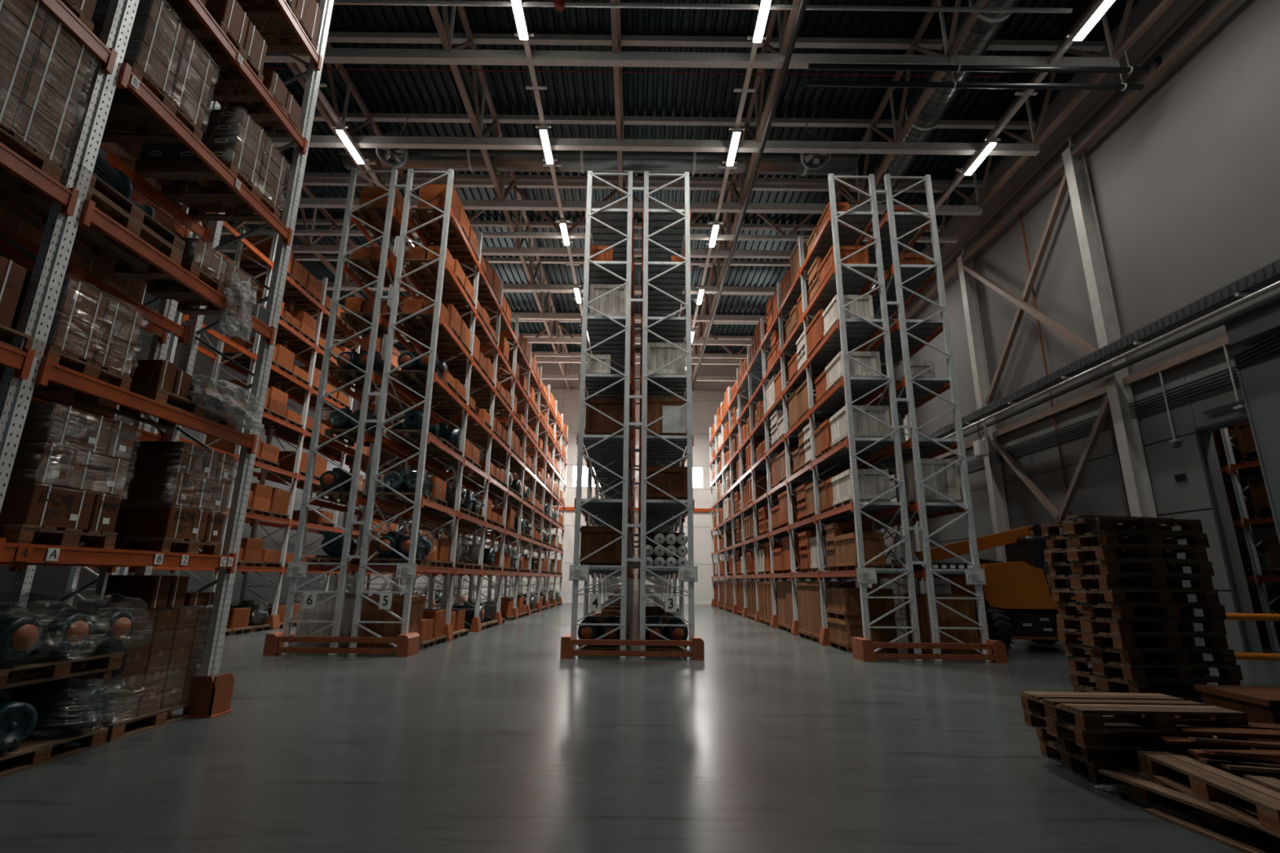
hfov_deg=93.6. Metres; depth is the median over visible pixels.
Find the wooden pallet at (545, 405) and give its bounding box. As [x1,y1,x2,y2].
[539,402,551,408]
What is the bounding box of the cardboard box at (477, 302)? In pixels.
[455,299,479,311]
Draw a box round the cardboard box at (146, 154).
[138,148,192,182]
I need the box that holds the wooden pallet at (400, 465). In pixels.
[400,465,447,475]
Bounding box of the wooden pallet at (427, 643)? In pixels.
[418,638,435,649]
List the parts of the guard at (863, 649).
post, guard rail, guard rail, post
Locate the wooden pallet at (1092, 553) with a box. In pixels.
[1044,546,1208,562]
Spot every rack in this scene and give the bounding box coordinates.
[0,0,333,679]
[0,98,220,608]
[62,208,469,630]
[280,168,538,654]
[346,168,568,654]
[568,170,635,657]
[626,171,697,658]
[709,173,926,661]
[741,173,989,661]
[1219,426,1279,650]
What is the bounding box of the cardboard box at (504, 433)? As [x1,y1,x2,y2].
[501,427,507,442]
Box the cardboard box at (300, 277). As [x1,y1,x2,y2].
[261,266,306,287]
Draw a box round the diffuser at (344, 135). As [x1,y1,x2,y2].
[336,131,363,164]
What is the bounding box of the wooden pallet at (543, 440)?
[537,437,555,442]
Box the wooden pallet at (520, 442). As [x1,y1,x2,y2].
[519,439,537,445]
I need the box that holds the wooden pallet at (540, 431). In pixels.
[531,428,551,435]
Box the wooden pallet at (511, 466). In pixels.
[500,462,528,469]
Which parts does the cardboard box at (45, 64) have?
panel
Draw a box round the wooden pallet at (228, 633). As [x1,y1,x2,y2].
[225,629,232,635]
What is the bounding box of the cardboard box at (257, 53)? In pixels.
[242,20,267,73]
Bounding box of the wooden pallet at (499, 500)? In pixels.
[497,496,527,502]
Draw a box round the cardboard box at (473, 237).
[433,225,478,254]
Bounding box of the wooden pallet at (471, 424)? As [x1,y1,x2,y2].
[444,419,492,431]
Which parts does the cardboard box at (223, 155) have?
panel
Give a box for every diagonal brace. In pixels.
[884,528,893,543]
[892,524,901,543]
[962,264,1097,354]
[985,171,1067,404]
[991,440,1058,520]
[1056,392,1110,520]
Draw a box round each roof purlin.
[231,218,944,231]
[292,255,790,266]
[326,288,773,295]
[400,333,754,339]
[511,312,765,315]
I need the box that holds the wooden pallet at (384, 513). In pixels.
[373,506,413,515]
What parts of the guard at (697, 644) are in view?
post, guard rail, guard rail, post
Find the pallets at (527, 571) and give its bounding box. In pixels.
[319,292,564,618]
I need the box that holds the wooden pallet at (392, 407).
[385,402,423,415]
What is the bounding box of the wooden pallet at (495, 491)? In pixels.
[480,485,513,493]
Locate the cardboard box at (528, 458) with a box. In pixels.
[524,455,529,466]
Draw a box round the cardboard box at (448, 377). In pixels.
[422,369,455,387]
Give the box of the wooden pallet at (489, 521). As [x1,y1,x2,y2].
[458,517,493,524]
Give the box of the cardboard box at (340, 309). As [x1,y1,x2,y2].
[322,305,343,316]
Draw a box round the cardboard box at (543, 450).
[527,449,548,457]
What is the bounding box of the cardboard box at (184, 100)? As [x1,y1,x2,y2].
[169,77,204,128]
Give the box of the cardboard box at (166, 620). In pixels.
[126,608,177,631]
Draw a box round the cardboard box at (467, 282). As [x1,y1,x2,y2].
[464,275,474,296]
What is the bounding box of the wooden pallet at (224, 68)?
[176,19,263,85]
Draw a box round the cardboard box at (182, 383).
[172,369,191,399]
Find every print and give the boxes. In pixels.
[39,490,75,505]
[60,410,93,426]
[80,457,111,471]
[174,511,195,521]
[186,448,207,459]
[199,483,218,493]
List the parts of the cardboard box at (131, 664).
panel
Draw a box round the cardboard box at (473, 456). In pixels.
[471,452,479,464]
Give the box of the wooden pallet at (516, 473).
[509,469,536,475]
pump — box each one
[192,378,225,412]
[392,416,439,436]
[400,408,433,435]
[439,412,450,420]
[444,485,455,506]
[448,541,462,562]
[455,543,470,563]
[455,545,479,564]
[473,603,489,621]
[483,601,496,619]
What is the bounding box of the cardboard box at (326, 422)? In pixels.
[320,419,337,436]
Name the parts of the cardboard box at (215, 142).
panel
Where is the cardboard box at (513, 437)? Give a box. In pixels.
[504,428,515,442]
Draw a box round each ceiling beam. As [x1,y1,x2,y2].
[176,197,982,215]
[218,244,933,259]
[253,281,777,293]
[264,48,1119,68]
[266,135,1039,155]
[284,172,982,186]
[313,112,1035,129]
[315,0,1072,13]
[320,335,754,345]
[327,31,1105,51]
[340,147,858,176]
[511,313,766,322]
[535,357,741,364]
[541,374,737,381]
[546,389,725,395]
[905,0,1238,319]
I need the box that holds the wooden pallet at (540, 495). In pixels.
[534,491,555,496]
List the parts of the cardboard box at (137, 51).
panel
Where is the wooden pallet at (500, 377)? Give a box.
[496,373,519,384]
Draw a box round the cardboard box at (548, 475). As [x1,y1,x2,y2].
[545,472,550,487]
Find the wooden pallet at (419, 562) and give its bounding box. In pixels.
[370,558,425,566]
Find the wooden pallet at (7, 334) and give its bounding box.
[0,324,46,358]
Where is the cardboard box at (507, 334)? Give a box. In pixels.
[493,328,520,342]
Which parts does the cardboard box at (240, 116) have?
panel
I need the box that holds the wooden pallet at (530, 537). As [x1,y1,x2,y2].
[505,535,532,539]
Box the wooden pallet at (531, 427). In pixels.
[528,424,547,430]
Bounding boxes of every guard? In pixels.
[262,631,419,657]
[560,634,704,660]
[851,637,1008,663]
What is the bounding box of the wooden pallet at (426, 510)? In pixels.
[413,506,469,515]
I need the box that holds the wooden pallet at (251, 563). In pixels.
[242,560,263,567]
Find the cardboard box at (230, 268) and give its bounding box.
[222,262,254,302]
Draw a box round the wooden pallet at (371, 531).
[352,529,379,535]
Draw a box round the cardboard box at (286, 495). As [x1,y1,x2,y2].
[279,490,290,514]
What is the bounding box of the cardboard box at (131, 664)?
[80,653,148,678]
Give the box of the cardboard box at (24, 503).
[0,482,95,529]
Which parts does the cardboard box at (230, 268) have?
panel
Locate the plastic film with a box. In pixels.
[219,270,256,342]
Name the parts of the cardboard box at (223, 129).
panel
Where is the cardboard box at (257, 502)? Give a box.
[250,495,271,511]
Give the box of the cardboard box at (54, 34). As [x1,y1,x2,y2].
[38,12,91,79]
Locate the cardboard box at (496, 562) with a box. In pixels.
[487,551,506,567]
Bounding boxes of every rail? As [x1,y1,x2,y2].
[293,53,418,242]
[523,40,591,354]
[685,42,758,363]
[900,0,1101,253]
[1223,613,1279,661]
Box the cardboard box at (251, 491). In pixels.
[248,490,253,499]
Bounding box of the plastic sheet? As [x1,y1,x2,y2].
[662,405,685,433]
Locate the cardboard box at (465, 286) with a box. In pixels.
[427,283,473,301]
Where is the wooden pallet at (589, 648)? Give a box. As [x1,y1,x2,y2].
[577,645,620,650]
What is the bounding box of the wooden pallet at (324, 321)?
[311,315,349,328]
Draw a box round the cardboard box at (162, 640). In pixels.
[149,629,174,652]
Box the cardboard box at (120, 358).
[92,331,135,376]
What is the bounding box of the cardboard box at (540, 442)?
[519,438,542,449]
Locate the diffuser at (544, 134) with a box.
[540,130,552,164]
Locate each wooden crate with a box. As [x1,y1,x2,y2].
[293,592,368,648]
[357,595,425,648]
[579,525,622,565]
[584,398,624,435]
[585,354,611,373]
[588,284,626,315]
[590,245,613,261]
[590,613,620,639]
[601,604,620,613]
[608,595,621,605]
[644,606,679,639]
[645,532,684,566]
[646,396,686,435]
[646,466,687,499]
[647,342,686,374]
[671,255,684,262]
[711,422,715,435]
[712,515,716,528]
[713,534,720,551]
[713,562,715,576]
[713,580,716,606]
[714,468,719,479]
[715,562,717,576]
[715,580,718,606]
[716,406,719,418]
[716,415,719,426]
[716,480,725,500]
[718,434,721,448]
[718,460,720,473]
[718,513,720,524]
[719,560,728,576]
[719,580,723,609]
[720,400,724,417]
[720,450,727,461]
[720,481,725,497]
[720,528,736,538]
[721,509,723,522]
[721,535,737,548]
[721,562,724,576]
[722,580,725,609]
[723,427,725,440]
[724,386,732,411]
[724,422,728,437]
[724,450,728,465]
[724,497,730,520]
[724,562,729,575]
[725,471,736,482]
[725,580,730,612]
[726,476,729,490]
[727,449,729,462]
[728,472,737,488]
[728,496,735,517]
[728,556,737,575]
[728,580,733,612]
[731,385,733,399]
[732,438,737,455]
[733,407,737,424]
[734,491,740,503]
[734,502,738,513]
[736,406,745,420]
[736,457,746,480]
[736,518,742,530]
[736,529,741,543]
[736,551,754,562]
[736,580,741,615]
[737,431,742,449]
[737,500,741,511]
[737,561,741,575]
[739,359,744,373]
[739,369,742,382]
[739,581,744,616]
[740,555,746,575]
[742,359,745,377]
[742,423,746,442]
[742,484,747,507]
[743,515,751,540]
[744,355,747,373]
[746,415,755,435]
[746,424,747,438]
[746,441,761,471]
[746,475,772,505]
[746,551,752,574]
[746,581,752,619]
[749,340,755,363]
[749,512,759,538]
[751,551,755,574]
[751,581,756,620]
[754,318,767,354]
[755,409,757,426]
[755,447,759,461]
[756,400,764,423]
[756,549,764,574]
[757,581,765,624]
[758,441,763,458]
[758,506,773,522]
[759,520,766,535]
[761,402,764,417]
[762,437,772,454]
[763,581,777,626]
[764,541,782,573]
[765,295,773,317]
[765,373,777,411]
[765,519,768,533]
[766,308,773,331]
[766,352,772,370]
[769,410,788,430]
[770,329,786,350]
[770,343,777,364]
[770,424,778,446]
[770,453,779,488]
[770,504,780,530]
[771,288,777,321]
[772,547,787,573]
[773,367,789,400]
[775,581,786,631]
[776,335,795,355]
[776,448,797,484]
[777,414,789,439]
[777,489,798,528]
[779,268,791,305]
[781,535,800,573]
[783,581,798,631]
[785,316,791,340]
[787,352,798,382]
[787,387,798,429]
[788,237,808,286]
[789,304,799,332]
[791,447,800,473]
[795,330,804,356]
[795,377,817,420]
[795,482,809,505]
[795,581,812,639]
[796,290,815,320]
[796,347,829,370]
[796,501,807,521]
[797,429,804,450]
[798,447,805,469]
[798,530,826,551]
[799,549,811,572]
[803,422,822,444]
[804,309,825,358]
[804,441,812,466]
[804,481,822,518]
[806,226,818,253]
[807,256,824,287]
[808,274,819,302]
[808,535,829,572]
[808,581,855,642]
[813,426,822,459]
[814,369,827,402]
[817,201,849,234]
[817,245,869,286]
[817,480,828,513]
[819,418,831,454]
[822,294,874,336]
[824,351,881,391]
[824,522,872,546]
[825,475,835,511]
[825,587,895,620]
[826,544,836,571]
[826,616,897,653]
[829,405,891,448]
[831,468,890,508]
[833,532,886,570]
[878,206,915,223]
[884,360,935,391]
[888,253,929,268]
[892,458,961,506]
[902,593,980,653]
[1212,429,1242,463]
[1223,480,1257,515]
[1233,422,1257,458]
[1246,475,1271,512]
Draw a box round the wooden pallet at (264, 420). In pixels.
[233,409,287,422]
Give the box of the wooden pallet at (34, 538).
[31,537,84,545]
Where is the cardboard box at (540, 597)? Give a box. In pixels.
[529,595,542,607]
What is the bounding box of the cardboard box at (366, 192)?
[360,186,412,217]
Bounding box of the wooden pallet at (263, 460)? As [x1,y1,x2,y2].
[253,457,279,468]
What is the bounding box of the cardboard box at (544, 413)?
[542,412,546,426]
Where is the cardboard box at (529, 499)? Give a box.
[526,491,532,502]
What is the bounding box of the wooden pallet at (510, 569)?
[507,567,513,571]
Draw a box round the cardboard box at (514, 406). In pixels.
[486,402,516,413]
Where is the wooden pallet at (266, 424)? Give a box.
[261,417,303,429]
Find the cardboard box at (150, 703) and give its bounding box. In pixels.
[136,690,163,716]
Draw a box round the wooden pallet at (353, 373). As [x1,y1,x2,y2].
[333,368,391,391]
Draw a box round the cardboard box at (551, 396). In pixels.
[549,392,553,408]
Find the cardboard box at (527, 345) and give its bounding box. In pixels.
[524,337,529,352]
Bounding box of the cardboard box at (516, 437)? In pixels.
[514,434,517,453]
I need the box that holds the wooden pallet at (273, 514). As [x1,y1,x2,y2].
[244,511,288,519]
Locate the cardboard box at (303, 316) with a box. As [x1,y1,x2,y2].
[285,310,316,330]
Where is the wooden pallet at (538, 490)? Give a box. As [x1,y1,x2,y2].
[529,486,550,491]
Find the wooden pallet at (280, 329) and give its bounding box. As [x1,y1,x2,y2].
[276,319,301,333]
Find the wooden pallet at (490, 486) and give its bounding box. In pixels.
[470,481,507,488]
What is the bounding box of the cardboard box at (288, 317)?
[282,310,293,323]
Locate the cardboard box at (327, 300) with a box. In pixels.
[294,293,331,311]
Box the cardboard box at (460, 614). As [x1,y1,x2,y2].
[451,609,465,631]
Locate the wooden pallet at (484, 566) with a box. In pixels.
[482,564,489,569]
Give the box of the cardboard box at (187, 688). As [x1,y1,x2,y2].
[180,684,192,704]
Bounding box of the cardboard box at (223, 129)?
[208,122,263,161]
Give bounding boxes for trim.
[491,506,721,511]
[1195,414,1251,653]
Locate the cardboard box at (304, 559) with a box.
[300,554,307,562]
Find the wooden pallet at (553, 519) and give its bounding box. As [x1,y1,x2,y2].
[533,517,554,521]
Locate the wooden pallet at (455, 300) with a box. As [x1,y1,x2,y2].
[425,290,475,309]
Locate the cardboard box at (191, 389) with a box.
[187,387,204,404]
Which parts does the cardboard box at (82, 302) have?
panel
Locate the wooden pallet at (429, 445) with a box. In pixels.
[390,436,453,450]
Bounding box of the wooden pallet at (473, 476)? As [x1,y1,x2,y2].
[450,471,496,480]
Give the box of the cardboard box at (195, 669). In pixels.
[184,662,202,684]
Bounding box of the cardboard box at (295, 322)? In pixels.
[292,316,299,328]
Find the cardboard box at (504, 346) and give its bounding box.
[479,336,509,360]
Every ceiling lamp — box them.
[331,124,368,164]
[511,0,533,39]
[535,124,557,164]
[556,219,573,245]
[571,284,582,302]
[691,328,697,342]
[693,286,706,304]
[705,221,722,247]
[722,126,744,165]
[747,0,771,42]
[959,137,1000,175]
[1066,0,1115,40]
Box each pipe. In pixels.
[691,0,808,390]
[805,56,1143,90]
[808,48,1150,74]
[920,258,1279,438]
[942,280,1279,438]
[954,292,1279,438]
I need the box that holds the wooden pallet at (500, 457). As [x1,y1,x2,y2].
[490,453,520,460]
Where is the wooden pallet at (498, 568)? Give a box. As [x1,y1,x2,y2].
[495,566,502,570]
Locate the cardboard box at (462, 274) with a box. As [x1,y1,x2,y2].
[460,268,465,285]
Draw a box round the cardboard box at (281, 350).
[274,344,294,363]
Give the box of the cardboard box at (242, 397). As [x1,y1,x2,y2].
[217,390,268,408]
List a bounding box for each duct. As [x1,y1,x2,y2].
[852,0,1017,245]
[1102,394,1130,516]
[1223,291,1279,346]
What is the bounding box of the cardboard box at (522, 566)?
[518,555,524,568]
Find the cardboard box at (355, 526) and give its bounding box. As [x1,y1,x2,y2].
[352,521,379,531]
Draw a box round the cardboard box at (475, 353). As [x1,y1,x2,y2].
[436,345,479,361]
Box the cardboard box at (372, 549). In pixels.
[368,541,379,559]
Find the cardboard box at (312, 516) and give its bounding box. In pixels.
[292,510,328,521]
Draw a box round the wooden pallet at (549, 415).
[545,412,556,417]
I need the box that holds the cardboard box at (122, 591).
[103,574,172,608]
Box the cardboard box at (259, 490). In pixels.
[249,483,272,498]
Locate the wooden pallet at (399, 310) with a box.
[396,306,402,323]
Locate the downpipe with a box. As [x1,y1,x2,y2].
[1017,203,1071,520]
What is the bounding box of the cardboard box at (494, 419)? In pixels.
[488,413,496,431]
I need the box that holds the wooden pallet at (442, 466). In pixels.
[434,460,481,470]
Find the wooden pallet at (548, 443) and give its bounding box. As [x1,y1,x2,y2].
[542,440,557,446]
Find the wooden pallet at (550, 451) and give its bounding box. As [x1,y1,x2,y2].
[548,448,561,453]
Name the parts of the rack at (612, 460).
number plate, deck panel, deck panel, deck panel, deck panel, deck panel, deck panel, deck panel, deck panel, deck panel, deck panel, deck panel, deck panel, deck panel, deck panel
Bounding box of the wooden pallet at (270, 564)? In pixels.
[247,561,282,567]
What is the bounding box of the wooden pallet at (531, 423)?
[527,419,545,426]
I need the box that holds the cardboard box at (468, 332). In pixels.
[465,327,471,348]
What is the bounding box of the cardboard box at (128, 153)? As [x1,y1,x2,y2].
[76,116,161,206]
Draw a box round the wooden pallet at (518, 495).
[489,493,522,499]
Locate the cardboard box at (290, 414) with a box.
[284,408,302,423]
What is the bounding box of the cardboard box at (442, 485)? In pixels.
[431,477,446,491]
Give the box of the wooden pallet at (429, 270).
[404,258,457,288]
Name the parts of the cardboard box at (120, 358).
panel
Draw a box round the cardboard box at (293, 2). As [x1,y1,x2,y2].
[236,0,296,7]
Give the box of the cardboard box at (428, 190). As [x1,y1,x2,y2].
[418,183,464,212]
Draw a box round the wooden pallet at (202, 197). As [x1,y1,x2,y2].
[133,160,279,221]
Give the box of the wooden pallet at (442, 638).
[433,635,447,644]
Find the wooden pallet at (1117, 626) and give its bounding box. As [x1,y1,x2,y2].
[1056,614,1226,634]
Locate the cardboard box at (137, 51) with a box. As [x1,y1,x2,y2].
[89,40,174,97]
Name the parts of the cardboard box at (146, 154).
panel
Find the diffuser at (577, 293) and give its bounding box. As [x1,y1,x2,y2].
[573,288,581,302]
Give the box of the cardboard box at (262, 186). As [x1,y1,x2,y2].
[256,176,280,209]
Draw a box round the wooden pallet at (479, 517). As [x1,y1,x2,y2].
[440,514,485,521]
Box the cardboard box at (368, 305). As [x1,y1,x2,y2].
[362,298,398,330]
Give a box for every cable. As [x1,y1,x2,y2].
[890,368,1236,491]
[890,372,1237,493]
[890,375,1238,494]
[890,378,1239,496]
[890,382,1239,497]
[893,350,1279,488]
[1232,332,1279,358]
[1233,336,1279,361]
[1234,341,1279,364]
[1235,346,1279,368]
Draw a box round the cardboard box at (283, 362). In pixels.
[275,354,293,371]
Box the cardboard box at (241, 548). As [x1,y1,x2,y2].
[237,547,243,560]
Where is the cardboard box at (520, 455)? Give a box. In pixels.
[518,451,523,459]
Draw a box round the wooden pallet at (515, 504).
[500,499,530,505]
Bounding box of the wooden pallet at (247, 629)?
[226,626,253,635]
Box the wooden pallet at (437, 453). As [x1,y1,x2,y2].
[408,444,462,457]
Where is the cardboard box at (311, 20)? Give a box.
[288,0,321,42]
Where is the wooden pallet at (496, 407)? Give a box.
[475,402,512,412]
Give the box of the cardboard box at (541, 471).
[536,467,544,480]
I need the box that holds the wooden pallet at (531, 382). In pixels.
[525,377,540,386]
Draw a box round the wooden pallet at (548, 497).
[539,496,559,500]
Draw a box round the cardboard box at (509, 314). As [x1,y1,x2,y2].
[508,307,511,323]
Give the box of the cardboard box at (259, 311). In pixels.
[231,302,269,327]
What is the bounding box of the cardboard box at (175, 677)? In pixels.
[163,666,187,689]
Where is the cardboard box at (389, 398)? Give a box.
[386,387,412,402]
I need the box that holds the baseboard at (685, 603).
[465,600,711,604]
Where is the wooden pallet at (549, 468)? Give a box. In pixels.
[542,466,556,471]
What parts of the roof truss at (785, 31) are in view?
web post, web post, web post, web post, web post, web post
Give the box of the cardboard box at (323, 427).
[320,422,326,435]
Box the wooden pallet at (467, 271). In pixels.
[459,263,488,281]
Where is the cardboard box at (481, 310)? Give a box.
[479,303,483,316]
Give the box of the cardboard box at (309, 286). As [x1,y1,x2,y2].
[290,281,321,299]
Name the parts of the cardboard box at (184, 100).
panel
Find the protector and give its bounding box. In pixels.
[182,672,234,718]
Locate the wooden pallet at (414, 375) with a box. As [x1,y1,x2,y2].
[393,369,444,391]
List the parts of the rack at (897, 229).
deck panel, deck panel, deck panel, deck panel, deck panel, deck panel, deck panel, deck panel, deck panel, deck panel, deck panel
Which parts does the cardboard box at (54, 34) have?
panel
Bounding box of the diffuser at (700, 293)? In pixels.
[697,289,703,304]
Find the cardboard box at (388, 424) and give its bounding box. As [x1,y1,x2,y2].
[382,422,393,431]
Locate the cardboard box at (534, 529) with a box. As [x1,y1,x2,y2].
[528,526,535,537]
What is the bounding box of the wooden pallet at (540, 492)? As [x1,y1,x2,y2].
[529,488,552,493]
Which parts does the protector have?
plate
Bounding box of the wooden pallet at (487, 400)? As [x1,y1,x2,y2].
[470,394,507,405]
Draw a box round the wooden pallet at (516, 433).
[512,428,530,436]
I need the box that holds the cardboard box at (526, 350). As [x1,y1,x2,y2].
[512,346,528,359]
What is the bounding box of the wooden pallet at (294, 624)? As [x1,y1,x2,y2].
[291,622,297,626]
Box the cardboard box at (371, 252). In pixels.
[351,246,406,281]
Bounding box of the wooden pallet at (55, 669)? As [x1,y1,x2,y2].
[0,652,124,689]
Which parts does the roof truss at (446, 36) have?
web post, web post, web post, web post, web post, web post, web post, web post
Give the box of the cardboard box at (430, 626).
[426,618,434,639]
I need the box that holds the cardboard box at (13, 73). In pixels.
[0,44,28,99]
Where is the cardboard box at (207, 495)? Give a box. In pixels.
[187,476,230,512]
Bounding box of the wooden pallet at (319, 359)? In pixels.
[298,353,337,365]
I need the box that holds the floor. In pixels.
[0,602,1279,852]
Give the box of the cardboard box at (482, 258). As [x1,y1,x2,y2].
[460,253,483,265]
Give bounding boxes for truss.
[172,178,958,243]
[207,221,346,346]
[280,164,417,350]
[286,40,421,246]
[399,320,758,359]
[428,0,572,390]
[609,0,626,203]
[691,0,800,386]
[835,0,986,205]
[875,0,1174,316]
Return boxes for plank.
[1098,768,1279,838]
[1120,767,1257,816]
[1144,808,1271,852]
[1160,736,1279,750]
[1174,717,1279,730]
[1176,725,1279,738]
[1187,749,1279,757]
[1188,737,1279,748]
[1203,750,1279,759]
[1219,735,1279,739]
[1219,763,1279,773]
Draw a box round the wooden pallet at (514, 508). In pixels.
[511,505,537,510]
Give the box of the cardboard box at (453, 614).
[449,611,456,632]
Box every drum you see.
[645,545,653,556]
[645,556,653,566]
[653,533,665,545]
[653,545,665,556]
[653,556,665,566]
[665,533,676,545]
[665,545,676,556]
[665,556,676,566]
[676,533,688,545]
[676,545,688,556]
[676,557,688,566]
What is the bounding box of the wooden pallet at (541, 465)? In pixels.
[532,462,554,467]
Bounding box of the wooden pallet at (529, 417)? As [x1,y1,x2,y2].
[521,413,542,421]
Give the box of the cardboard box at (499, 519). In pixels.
[497,514,501,523]
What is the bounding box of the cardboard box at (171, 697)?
[159,685,183,711]
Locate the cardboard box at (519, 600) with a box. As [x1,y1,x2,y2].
[494,597,524,605]
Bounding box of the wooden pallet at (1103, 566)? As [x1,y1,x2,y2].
[1048,560,1214,575]
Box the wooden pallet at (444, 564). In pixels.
[398,560,453,568]
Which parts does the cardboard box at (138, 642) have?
panel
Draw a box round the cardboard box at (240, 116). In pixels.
[211,109,266,149]
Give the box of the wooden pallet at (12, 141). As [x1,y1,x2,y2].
[0,127,62,183]
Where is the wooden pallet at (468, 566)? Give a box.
[463,563,474,568]
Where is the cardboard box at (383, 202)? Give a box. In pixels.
[359,197,410,232]
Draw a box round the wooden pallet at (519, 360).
[511,355,530,365]
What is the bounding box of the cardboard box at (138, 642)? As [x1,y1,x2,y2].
[112,631,152,655]
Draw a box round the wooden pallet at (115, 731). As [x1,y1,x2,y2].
[71,702,191,742]
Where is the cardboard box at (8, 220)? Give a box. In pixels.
[0,198,44,246]
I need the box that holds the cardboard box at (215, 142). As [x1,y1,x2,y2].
[205,135,261,174]
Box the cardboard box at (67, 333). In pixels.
[10,311,99,361]
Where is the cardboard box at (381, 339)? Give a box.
[359,337,382,354]
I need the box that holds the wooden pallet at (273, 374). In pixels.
[240,363,294,377]
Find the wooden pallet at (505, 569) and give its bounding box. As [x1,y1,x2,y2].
[502,566,508,571]
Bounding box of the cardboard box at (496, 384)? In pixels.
[470,377,497,386]
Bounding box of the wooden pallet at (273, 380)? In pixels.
[268,373,309,386]
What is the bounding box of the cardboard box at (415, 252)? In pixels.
[408,246,427,271]
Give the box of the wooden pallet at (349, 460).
[340,456,364,462]
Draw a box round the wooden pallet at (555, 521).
[535,519,556,523]
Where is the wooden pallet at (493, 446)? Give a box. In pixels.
[472,441,510,449]
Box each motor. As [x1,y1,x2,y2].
[0,603,44,667]
[0,688,37,754]
[8,600,93,662]
[9,675,110,739]
[59,133,133,199]
[61,599,134,656]
[128,197,155,217]
[230,600,267,626]
[319,467,353,492]
[319,531,357,557]
[328,408,354,429]
[337,351,361,377]
[349,408,377,434]
[357,351,384,377]
[375,486,387,501]
[375,531,404,558]
[383,468,408,493]
[397,351,422,377]
[398,531,431,559]
[405,468,437,497]
[417,352,448,380]
[426,591,442,604]
[431,422,461,446]
[448,487,476,511]
[452,601,484,625]
[463,543,495,564]
[471,494,484,514]
[498,549,517,567]
[506,551,522,568]
[508,472,512,485]
[510,478,521,492]
[514,515,524,532]
[515,517,528,533]
[516,594,532,604]
[517,484,526,495]
[521,594,534,608]
[522,554,537,569]
[523,487,530,498]
[524,521,532,534]
[529,591,550,604]
[534,527,544,539]
[537,528,547,540]
[539,501,548,512]
[542,533,550,542]
[543,590,560,602]
[544,591,556,603]
[548,508,555,518]
[551,533,555,544]
[577,616,601,646]
[600,616,620,646]
[644,616,666,647]
[664,617,688,647]
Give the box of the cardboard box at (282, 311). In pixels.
[255,298,283,315]
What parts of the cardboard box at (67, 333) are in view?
panel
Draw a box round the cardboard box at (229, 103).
[210,76,245,104]
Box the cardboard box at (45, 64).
[28,40,84,107]
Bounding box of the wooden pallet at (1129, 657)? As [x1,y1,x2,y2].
[1063,642,1236,665]
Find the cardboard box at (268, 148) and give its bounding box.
[263,137,287,173]
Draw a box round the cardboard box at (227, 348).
[222,344,275,361]
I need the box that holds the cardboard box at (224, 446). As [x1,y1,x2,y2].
[204,440,259,456]
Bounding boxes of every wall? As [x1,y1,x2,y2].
[0,206,377,609]
[364,362,838,602]
[845,0,1279,653]
[1222,426,1279,604]
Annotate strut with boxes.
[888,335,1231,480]
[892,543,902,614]
[942,0,1204,268]
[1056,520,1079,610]
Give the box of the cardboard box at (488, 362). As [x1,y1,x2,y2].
[484,357,491,377]
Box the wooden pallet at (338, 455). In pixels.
[329,452,368,458]
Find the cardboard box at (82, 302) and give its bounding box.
[14,277,107,329]
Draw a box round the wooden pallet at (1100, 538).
[1044,531,1209,549]
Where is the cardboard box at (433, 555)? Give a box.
[425,537,439,559]
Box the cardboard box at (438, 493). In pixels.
[431,487,445,500]
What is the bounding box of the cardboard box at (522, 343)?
[509,341,524,351]
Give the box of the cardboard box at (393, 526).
[387,523,396,532]
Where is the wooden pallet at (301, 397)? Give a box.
[293,392,338,403]
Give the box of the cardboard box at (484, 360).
[483,357,486,371]
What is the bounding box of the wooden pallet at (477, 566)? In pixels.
[472,564,481,569]
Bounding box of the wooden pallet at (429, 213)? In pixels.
[410,207,461,239]
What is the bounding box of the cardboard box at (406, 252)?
[403,250,408,262]
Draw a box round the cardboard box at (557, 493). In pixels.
[555,484,558,496]
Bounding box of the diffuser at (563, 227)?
[560,224,568,245]
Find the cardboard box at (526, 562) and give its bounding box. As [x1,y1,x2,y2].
[524,556,528,568]
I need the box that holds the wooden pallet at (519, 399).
[515,395,532,404]
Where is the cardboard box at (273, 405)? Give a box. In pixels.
[266,398,286,416]
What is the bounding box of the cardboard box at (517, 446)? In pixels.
[516,437,519,454]
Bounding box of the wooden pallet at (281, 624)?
[261,622,292,628]
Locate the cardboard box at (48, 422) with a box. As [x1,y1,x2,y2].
[19,402,112,454]
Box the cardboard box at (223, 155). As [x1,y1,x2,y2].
[209,149,258,186]
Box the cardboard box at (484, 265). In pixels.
[482,259,486,271]
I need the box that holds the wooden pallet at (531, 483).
[520,480,545,485]
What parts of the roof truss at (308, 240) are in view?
web post, web post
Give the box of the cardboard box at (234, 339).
[224,336,277,354]
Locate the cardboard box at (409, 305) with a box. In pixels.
[401,298,424,323]
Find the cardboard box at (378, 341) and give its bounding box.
[346,334,381,346]
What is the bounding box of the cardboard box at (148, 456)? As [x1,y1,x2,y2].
[127,440,219,480]
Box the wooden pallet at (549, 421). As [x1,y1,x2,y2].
[548,421,560,426]
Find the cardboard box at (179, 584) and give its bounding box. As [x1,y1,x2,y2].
[166,575,189,607]

